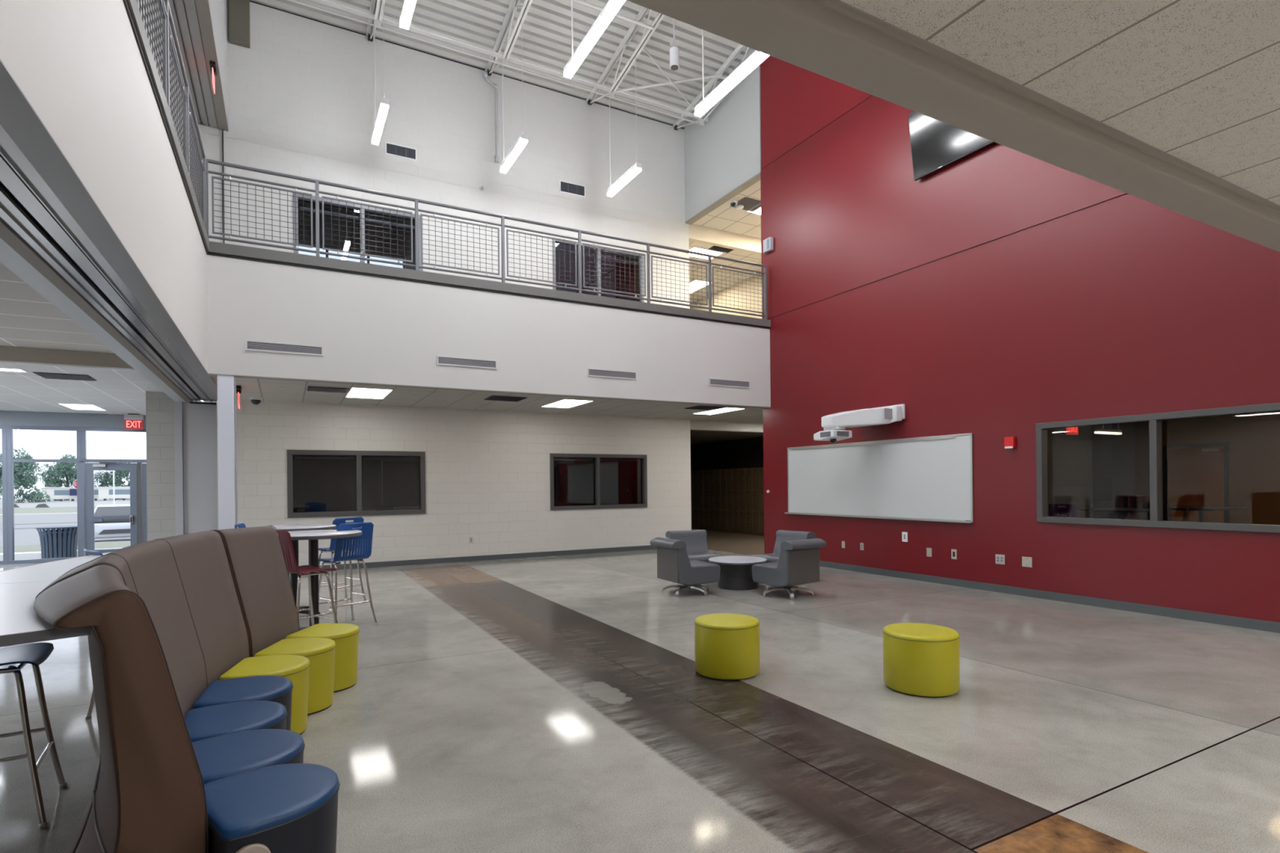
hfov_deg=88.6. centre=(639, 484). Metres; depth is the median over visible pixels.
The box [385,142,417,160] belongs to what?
air vent
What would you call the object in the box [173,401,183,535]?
trim
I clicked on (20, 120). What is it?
trim
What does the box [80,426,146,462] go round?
window
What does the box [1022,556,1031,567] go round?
outlet plate
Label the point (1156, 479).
window
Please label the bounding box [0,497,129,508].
ground
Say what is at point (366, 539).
bar stool
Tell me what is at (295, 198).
window
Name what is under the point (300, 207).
roller shade
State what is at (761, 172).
trim
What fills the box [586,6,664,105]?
joist
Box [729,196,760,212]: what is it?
ceiling vent
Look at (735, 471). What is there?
locker
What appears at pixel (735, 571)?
round table
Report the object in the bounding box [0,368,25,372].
diffuser
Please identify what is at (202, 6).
trim
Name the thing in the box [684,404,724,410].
ceiling vent
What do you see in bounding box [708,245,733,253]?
ceiling vent
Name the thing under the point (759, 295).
wall
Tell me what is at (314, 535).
cafe table
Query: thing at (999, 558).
outlet plate
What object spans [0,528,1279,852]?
floor
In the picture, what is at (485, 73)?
conduit
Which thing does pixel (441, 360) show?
air vent
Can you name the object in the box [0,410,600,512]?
wall
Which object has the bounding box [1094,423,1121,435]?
linear pendant
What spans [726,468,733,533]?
locker
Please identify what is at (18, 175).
door track
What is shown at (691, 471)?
locker
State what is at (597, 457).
window
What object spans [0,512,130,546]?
ground
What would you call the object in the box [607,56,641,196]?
linear pendant
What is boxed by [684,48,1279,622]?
wall
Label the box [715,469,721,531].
locker
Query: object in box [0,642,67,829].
bar stool
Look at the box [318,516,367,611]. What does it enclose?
bar stool
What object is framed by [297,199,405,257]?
wall
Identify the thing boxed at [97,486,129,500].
building
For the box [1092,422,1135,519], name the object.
column
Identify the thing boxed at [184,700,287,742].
ottoman
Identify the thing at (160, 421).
wall
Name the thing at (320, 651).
ottoman
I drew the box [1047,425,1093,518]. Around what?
wall
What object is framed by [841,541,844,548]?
outlet plate
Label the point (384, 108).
diffuser
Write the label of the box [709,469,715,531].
locker
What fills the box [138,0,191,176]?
wall
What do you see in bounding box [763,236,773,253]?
sensor
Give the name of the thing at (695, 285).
recessed light
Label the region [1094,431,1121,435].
diffuser
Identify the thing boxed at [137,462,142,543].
trim
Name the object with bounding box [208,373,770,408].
trim
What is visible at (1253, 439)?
wall
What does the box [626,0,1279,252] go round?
beam
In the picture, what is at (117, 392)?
ceiling
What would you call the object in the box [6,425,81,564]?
window
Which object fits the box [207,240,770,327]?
trim
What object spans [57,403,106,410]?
recessed light
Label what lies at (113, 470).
flagpole
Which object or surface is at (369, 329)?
wall
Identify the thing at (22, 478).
tree
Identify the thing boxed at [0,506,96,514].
ground
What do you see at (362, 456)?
roller shade
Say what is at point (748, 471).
locker
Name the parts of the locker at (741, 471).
door, door, door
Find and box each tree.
[0,447,50,502]
[35,453,98,501]
[93,458,129,499]
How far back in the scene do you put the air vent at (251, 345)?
8.91 m
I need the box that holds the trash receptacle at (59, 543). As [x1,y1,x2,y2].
[35,525,77,558]
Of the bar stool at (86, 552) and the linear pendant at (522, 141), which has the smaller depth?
the bar stool at (86, 552)
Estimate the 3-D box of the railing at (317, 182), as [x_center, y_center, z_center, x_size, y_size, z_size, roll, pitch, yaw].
[-1.582,-3.735,10.729,9.264,1.083,0.048,-1,0,-28]
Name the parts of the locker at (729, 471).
door, door, door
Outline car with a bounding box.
[93,504,130,538]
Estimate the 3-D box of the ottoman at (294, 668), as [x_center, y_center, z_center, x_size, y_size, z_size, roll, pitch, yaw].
[-2.252,1.308,4.008,0.430,0.431,0.484,-1,0,-14]
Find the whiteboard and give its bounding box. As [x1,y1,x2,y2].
[784,433,973,523]
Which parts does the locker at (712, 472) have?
door, door, door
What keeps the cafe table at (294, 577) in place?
on the floor
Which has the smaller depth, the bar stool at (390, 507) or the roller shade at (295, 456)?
the roller shade at (295, 456)
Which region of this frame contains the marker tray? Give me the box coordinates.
[784,512,973,523]
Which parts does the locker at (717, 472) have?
door, door, door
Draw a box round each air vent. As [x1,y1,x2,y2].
[245,339,323,355]
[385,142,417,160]
[436,355,497,368]
[559,180,585,197]
[586,368,636,379]
[708,377,750,388]
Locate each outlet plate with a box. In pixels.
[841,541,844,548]
[860,542,863,550]
[902,532,907,542]
[926,547,931,556]
[951,549,956,559]
[995,554,1004,564]
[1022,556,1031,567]
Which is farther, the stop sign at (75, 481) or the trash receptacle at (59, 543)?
the stop sign at (75, 481)
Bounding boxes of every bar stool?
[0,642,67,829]
[83,548,102,719]
[234,523,245,528]
[275,529,337,626]
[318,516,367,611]
[318,522,377,625]
[376,504,393,510]
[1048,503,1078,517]
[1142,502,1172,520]
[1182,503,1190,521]
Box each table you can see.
[264,524,336,614]
[277,529,362,630]
[308,510,373,512]
[708,555,767,590]
[1077,507,1165,519]
[1169,506,1247,522]
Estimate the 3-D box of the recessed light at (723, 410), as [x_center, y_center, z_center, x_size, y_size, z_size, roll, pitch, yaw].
[1.647,-1.543,13.815,0.500,0.008,1.260,-1,0,-28]
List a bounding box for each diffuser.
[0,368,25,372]
[371,103,388,145]
[500,137,527,173]
[607,166,641,196]
[749,207,760,214]
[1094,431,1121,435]
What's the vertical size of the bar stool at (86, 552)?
1.126 m
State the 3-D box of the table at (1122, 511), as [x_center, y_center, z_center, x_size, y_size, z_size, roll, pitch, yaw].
[7.799,0.906,10.597,1.100,1.016,0.800,-1,0,-28]
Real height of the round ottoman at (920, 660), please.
0.426 m
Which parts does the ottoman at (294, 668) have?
seat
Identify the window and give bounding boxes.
[0,425,8,564]
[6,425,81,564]
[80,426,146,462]
[287,449,426,517]
[293,192,422,271]
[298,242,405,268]
[549,453,647,510]
[552,237,644,302]
[1035,402,1279,533]
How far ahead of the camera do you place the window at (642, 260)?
14.53 m
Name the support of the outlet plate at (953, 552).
attached to the wall at (994, 294)
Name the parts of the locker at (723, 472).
door, door, door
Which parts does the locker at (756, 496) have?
door, door, door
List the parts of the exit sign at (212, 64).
stem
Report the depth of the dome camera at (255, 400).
10.96 m
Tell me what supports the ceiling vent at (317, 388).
in the ceiling at (268, 389)
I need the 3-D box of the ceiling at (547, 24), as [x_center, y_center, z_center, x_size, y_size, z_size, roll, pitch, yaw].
[1.130,-9.854,5.325,10.047,2.768,18.185,-1,0,-28]
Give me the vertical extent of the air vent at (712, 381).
0.140 m
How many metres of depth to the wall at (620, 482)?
18.62 m
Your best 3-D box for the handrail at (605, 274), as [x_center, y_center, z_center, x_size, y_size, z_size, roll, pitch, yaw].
[-1.232,-5.157,16.808,1.381,0.989,0.108,-1,0,-28]
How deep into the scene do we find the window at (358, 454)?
12.14 m
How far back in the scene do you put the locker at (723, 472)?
20.26 m
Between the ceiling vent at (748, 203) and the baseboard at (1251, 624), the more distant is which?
the ceiling vent at (748, 203)
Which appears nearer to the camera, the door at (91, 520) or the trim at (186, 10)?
the trim at (186, 10)
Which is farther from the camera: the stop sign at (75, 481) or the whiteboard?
the stop sign at (75, 481)
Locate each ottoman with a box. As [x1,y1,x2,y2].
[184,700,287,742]
[191,728,305,784]
[192,675,293,730]
[202,763,339,852]
[219,654,310,734]
[254,637,336,715]
[285,623,359,692]
[694,613,759,680]
[882,622,959,697]
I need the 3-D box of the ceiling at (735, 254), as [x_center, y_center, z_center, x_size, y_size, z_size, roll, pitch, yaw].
[0.724,-5.983,20.517,3.850,0.050,8.682,-1,0,-28]
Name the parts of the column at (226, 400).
edge trim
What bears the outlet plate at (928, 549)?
attached to the wall at (994, 294)
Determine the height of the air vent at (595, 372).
0.140 m
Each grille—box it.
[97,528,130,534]
[820,431,848,437]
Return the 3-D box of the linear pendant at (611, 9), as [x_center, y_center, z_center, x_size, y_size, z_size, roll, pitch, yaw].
[-0.496,-7.413,8.562,0.110,2.857,2.462,-1,0,-28]
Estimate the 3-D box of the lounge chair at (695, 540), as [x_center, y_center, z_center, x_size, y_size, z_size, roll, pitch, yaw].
[0.842,1.111,10.283,0.670,0.755,0.762,-1,0,-20]
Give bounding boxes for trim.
[0,58,217,400]
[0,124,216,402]
[0,181,202,399]
[0,218,192,402]
[0,238,186,402]
[0,360,135,370]
[80,459,146,462]
[80,461,85,555]
[126,0,208,251]
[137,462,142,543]
[168,0,217,128]
[173,0,199,117]
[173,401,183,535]
[182,401,184,534]
[189,401,216,404]
[195,0,228,131]
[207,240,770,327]
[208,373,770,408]
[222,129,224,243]
[249,0,684,128]
[684,171,760,224]
[760,172,765,554]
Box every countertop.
[0,551,111,647]
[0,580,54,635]
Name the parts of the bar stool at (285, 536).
leg, foot rail, under frame, leg, foot rail, foot rail, leg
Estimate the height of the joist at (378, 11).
2.622 m
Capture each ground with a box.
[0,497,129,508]
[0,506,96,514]
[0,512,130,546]
[0,541,130,553]
[0,551,77,560]
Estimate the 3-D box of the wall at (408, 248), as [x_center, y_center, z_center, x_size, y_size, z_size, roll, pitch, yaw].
[-5.594,-6.272,18.263,0.100,6.340,10.622,-1,0,-28]
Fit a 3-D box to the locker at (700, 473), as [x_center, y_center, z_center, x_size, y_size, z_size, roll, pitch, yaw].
[2.170,0.502,21.479,0.470,1.950,0.305,-1,0,-28]
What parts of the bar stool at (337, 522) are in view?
leg, leg, foot rail, under frame, leg, foot rail, leg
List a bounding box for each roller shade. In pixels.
[293,454,355,459]
[299,204,359,220]
[361,455,418,460]
[364,216,414,229]
[553,457,593,461]
[555,248,594,257]
[600,255,638,265]
[600,457,640,461]
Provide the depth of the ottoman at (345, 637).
4.87 m
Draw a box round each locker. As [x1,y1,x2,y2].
[690,470,693,528]
[697,470,704,529]
[703,469,710,530]
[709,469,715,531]
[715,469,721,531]
[720,469,727,532]
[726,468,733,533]
[733,468,740,533]
[738,467,746,534]
[745,467,753,534]
[752,467,759,535]
[759,467,764,536]
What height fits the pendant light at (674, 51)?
1.390 m
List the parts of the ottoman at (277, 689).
seat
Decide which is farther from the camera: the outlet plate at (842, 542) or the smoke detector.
the smoke detector
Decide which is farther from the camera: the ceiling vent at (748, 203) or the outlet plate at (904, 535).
the ceiling vent at (748, 203)
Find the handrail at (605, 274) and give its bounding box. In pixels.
[576,266,616,293]
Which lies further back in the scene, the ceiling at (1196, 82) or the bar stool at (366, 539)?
the bar stool at (366, 539)
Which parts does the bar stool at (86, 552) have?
leg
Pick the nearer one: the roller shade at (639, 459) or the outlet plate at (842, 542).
the outlet plate at (842, 542)
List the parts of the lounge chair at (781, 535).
seat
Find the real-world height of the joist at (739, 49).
2.622 m
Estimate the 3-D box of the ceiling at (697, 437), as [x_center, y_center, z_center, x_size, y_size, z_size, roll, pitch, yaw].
[0.029,-1.405,21.855,4.080,0.090,11.622,-1,0,-28]
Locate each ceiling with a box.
[0,262,114,353]
[0,363,162,415]
[210,376,763,422]
[256,0,751,127]
[688,240,761,304]
[690,430,763,444]
[692,179,760,238]
[840,0,1279,205]
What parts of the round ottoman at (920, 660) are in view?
seat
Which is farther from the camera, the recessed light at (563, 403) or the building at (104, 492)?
the building at (104, 492)
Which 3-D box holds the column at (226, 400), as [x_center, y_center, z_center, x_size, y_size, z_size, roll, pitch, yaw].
[-5.440,0.062,8.665,0.204,2.990,0.130,-1,0,-28]
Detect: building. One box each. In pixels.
[39,486,98,501]
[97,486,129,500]
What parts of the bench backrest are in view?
backrest, backrest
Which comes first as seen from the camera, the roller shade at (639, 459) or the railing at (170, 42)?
the railing at (170, 42)
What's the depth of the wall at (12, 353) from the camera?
8.63 m
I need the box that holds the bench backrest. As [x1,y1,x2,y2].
[33,525,299,852]
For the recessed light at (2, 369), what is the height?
0.008 m
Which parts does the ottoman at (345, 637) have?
seat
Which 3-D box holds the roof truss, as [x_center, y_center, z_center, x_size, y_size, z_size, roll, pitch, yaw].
[-2.336,-8.316,12.112,9.100,0.614,1.147,-1,0,-28]
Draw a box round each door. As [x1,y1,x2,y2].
[84,462,137,553]
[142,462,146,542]
[615,255,639,301]
[1163,442,1229,523]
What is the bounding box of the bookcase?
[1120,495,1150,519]
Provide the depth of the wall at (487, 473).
13.21 m
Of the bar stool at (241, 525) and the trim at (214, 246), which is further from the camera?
the trim at (214, 246)
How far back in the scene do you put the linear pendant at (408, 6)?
8.32 m
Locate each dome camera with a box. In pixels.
[248,396,262,404]
[728,200,737,207]
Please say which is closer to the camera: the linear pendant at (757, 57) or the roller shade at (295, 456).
the linear pendant at (757, 57)
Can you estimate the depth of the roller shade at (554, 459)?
14.34 m
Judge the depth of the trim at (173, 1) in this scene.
9.35 m
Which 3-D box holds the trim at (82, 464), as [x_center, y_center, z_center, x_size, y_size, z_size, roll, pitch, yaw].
[-11.929,0.560,14.072,0.060,2.130,0.120,-1,0,-28]
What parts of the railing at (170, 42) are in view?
panel frame, post, panel frame, rail, rail, post, panel frame, post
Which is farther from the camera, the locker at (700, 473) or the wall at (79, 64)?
the locker at (700, 473)
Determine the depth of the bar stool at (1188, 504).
9.79 m
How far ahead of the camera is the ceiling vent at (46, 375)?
9.43 m
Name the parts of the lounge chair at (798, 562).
leg, seat, leg, leg, panel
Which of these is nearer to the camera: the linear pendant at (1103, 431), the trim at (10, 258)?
the trim at (10, 258)
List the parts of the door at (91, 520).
closer arm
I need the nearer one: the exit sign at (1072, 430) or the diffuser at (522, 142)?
the diffuser at (522, 142)
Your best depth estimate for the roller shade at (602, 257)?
14.88 m
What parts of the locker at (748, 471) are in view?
door, door, door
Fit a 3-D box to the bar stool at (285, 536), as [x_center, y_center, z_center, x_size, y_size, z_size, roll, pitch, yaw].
[-3.164,0.970,6.153,0.508,1.126,0.523,-1,0,34]
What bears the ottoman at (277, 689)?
on the floor
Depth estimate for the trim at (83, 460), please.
14.31 m
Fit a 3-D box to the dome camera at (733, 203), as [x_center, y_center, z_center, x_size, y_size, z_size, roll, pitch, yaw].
[2.064,-6.185,14.489,0.180,0.114,0.180,-1,0,-28]
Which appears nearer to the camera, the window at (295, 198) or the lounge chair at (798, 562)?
the lounge chair at (798, 562)
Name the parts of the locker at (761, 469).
door, door, door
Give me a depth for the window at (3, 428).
13.44 m
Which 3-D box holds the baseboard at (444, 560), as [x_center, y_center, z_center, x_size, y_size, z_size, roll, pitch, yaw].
[-2.965,1.481,13.368,9.490,0.100,0.014,-1,0,-28]
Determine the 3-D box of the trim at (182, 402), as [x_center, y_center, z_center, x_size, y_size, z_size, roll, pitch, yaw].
[-7.844,0.082,11.274,0.008,3.000,0.020,-1,0,-28]
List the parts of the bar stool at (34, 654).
under frame, foot rail, foot rail, leg, foot rail, leg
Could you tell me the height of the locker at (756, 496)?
1.950 m
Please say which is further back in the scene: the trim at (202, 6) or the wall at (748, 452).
the wall at (748, 452)
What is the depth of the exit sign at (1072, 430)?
13.01 m
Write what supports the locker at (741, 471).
on the floor
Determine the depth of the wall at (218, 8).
10.14 m
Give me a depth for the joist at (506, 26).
12.12 m
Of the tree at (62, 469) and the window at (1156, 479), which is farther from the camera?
the tree at (62, 469)
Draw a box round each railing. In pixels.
[136,0,206,231]
[205,158,767,319]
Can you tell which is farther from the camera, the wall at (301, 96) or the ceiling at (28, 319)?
the wall at (301, 96)
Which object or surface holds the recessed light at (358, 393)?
in the ceiling at (268, 389)
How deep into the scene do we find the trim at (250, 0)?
12.93 m
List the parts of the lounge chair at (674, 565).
panel, leg, leg, seat, leg, leg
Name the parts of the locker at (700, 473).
door, door, door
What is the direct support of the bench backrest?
on the floor
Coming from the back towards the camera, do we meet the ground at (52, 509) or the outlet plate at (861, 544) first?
the ground at (52, 509)
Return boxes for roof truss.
[288,0,722,124]
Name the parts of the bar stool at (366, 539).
leg, foot rail, foot rail, leg, under frame, leg, foot rail, foot rail, leg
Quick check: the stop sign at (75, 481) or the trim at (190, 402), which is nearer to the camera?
the trim at (190, 402)
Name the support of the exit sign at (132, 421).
hanging from the ceiling at (117, 392)
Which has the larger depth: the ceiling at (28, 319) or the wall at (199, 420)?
the wall at (199, 420)
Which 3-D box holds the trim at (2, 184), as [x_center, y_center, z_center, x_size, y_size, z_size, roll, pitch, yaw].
[-3.108,-1.512,3.215,0.370,0.010,18.600,-1,0,-28]
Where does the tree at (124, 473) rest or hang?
on the ground at (100, 501)
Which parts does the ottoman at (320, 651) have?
seat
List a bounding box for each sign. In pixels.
[69,488,76,495]
[73,480,76,488]
[124,413,143,429]
[209,60,217,93]
[235,385,242,408]
[1066,426,1078,435]
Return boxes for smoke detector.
[735,204,743,209]
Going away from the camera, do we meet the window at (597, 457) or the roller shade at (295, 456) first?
the roller shade at (295, 456)
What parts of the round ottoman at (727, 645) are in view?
seat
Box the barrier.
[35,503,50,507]
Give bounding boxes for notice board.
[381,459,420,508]
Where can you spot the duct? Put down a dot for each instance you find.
(238, 10)
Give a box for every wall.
[0,0,208,373]
[0,345,133,368]
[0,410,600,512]
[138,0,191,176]
[145,391,175,541]
[182,402,217,534]
[192,0,761,308]
[206,254,770,407]
[208,0,228,127]
[216,399,763,566]
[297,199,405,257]
[404,217,415,270]
[555,242,638,297]
[600,457,642,505]
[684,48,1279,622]
[689,273,761,318]
[690,436,763,470]
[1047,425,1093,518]
[1134,411,1279,524]
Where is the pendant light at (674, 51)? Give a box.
[669,18,679,70]
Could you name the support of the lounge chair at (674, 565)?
on the floor
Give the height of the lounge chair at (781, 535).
0.755 m
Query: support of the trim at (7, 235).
attached to the wall
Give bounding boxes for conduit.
[482,71,499,163]
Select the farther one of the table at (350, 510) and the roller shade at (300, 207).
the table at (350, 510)
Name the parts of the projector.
arm, wall plate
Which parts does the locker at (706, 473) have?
door, door, door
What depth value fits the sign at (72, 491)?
164.07 m
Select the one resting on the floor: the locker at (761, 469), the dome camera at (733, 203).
the locker at (761, 469)
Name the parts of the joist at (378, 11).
bearing seat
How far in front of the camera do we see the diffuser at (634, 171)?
13.00 m
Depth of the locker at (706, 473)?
21.09 m
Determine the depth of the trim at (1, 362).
8.64 m
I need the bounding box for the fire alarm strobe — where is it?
[1004,436,1015,448]
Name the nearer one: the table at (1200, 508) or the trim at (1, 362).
the trim at (1, 362)
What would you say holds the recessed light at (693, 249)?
in the ceiling at (735, 254)
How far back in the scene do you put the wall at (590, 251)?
16.80 m
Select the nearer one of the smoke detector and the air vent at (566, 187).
the air vent at (566, 187)
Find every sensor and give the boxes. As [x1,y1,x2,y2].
[479,185,484,191]
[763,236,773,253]
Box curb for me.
[0,521,77,528]
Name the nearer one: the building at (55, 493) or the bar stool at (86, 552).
the bar stool at (86, 552)
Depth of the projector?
10.19 m
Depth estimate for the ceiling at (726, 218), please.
15.43 m
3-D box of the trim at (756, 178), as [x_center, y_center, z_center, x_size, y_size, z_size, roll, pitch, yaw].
[1.819,-6.239,14.420,0.169,0.040,2.804,-1,0,-28]
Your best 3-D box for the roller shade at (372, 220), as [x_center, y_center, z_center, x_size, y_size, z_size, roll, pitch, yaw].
[-4.773,-5.005,12.580,0.940,0.070,0.070,-1,0,-28]
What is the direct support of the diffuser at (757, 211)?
attached to the recessed light at (757, 211)
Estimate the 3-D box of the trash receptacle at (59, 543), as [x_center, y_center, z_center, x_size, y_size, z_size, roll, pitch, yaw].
[-13.258,1.357,14.985,0.782,0.784,0.782,-1,0,-28]
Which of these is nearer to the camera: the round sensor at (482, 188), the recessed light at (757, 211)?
the round sensor at (482, 188)
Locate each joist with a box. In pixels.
[365,0,385,41]
[484,0,533,75]
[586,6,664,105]
[672,44,749,130]
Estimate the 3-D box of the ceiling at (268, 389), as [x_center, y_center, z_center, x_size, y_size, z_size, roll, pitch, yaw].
[-0.675,-1.558,12.967,13.190,0.070,2.952,-1,0,-28]
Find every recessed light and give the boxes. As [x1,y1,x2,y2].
[0,367,28,373]
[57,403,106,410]
[344,386,393,399]
[541,399,593,408]
[688,246,723,259]
[689,280,708,293]
[692,407,746,414]
[746,203,760,214]
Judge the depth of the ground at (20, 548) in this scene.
19.43 m
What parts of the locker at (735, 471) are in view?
door, door, door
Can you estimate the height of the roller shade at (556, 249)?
0.070 m
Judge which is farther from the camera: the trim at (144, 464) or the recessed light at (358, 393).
the trim at (144, 464)
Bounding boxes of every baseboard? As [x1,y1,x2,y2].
[319,545,657,569]
[764,553,1279,633]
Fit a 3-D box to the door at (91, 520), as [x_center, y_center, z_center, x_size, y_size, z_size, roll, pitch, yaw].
[-11.469,0.555,14.241,0.890,2.090,0.201,-1,0,-28]
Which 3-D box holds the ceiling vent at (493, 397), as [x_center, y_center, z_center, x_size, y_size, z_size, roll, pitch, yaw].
[-2.347,-1.495,11.449,0.620,0.019,0.550,-1,0,-28]
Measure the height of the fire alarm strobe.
0.150 m
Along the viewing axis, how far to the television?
9.47 m
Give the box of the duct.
[228,0,249,48]
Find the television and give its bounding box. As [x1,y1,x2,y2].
[907,111,995,181]
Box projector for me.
[813,404,905,443]
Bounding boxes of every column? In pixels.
[217,374,237,529]
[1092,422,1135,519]
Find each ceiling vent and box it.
[32,372,96,381]
[306,386,349,392]
[484,395,526,401]
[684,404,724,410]
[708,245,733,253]
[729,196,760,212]
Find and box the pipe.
[573,0,653,30]
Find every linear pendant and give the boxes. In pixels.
[371,0,388,145]
[399,0,416,29]
[500,17,528,173]
[564,0,625,78]
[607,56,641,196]
[694,29,768,116]
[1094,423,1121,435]
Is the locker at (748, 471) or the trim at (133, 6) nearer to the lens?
the trim at (133, 6)
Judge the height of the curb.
0.050 m
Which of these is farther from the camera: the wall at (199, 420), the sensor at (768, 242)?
the sensor at (768, 242)
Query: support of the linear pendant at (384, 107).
hanging from the joist at (378, 11)
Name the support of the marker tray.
on the whiteboard
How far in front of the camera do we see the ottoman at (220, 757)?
2.68 m
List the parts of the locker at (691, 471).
door, door, door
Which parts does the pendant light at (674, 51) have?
stem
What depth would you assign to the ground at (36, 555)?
16.52 m
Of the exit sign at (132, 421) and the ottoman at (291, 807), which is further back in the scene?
the exit sign at (132, 421)
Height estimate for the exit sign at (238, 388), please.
0.320 m
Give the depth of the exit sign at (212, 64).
9.42 m
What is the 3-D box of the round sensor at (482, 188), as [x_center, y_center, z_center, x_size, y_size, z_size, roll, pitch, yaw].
[-3.177,-5.997,13.247,0.100,0.100,0.097,-1,0,-28]
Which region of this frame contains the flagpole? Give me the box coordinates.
[112,470,115,504]
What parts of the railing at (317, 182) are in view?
post, panel frame, post, panel frame, post, panel frame, rail, rail, rail, post, panel frame, post, panel frame, post, panel frame, post, panel frame, post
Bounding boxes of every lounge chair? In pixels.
[649,537,720,596]
[665,529,721,563]
[751,538,826,599]
[752,529,816,563]

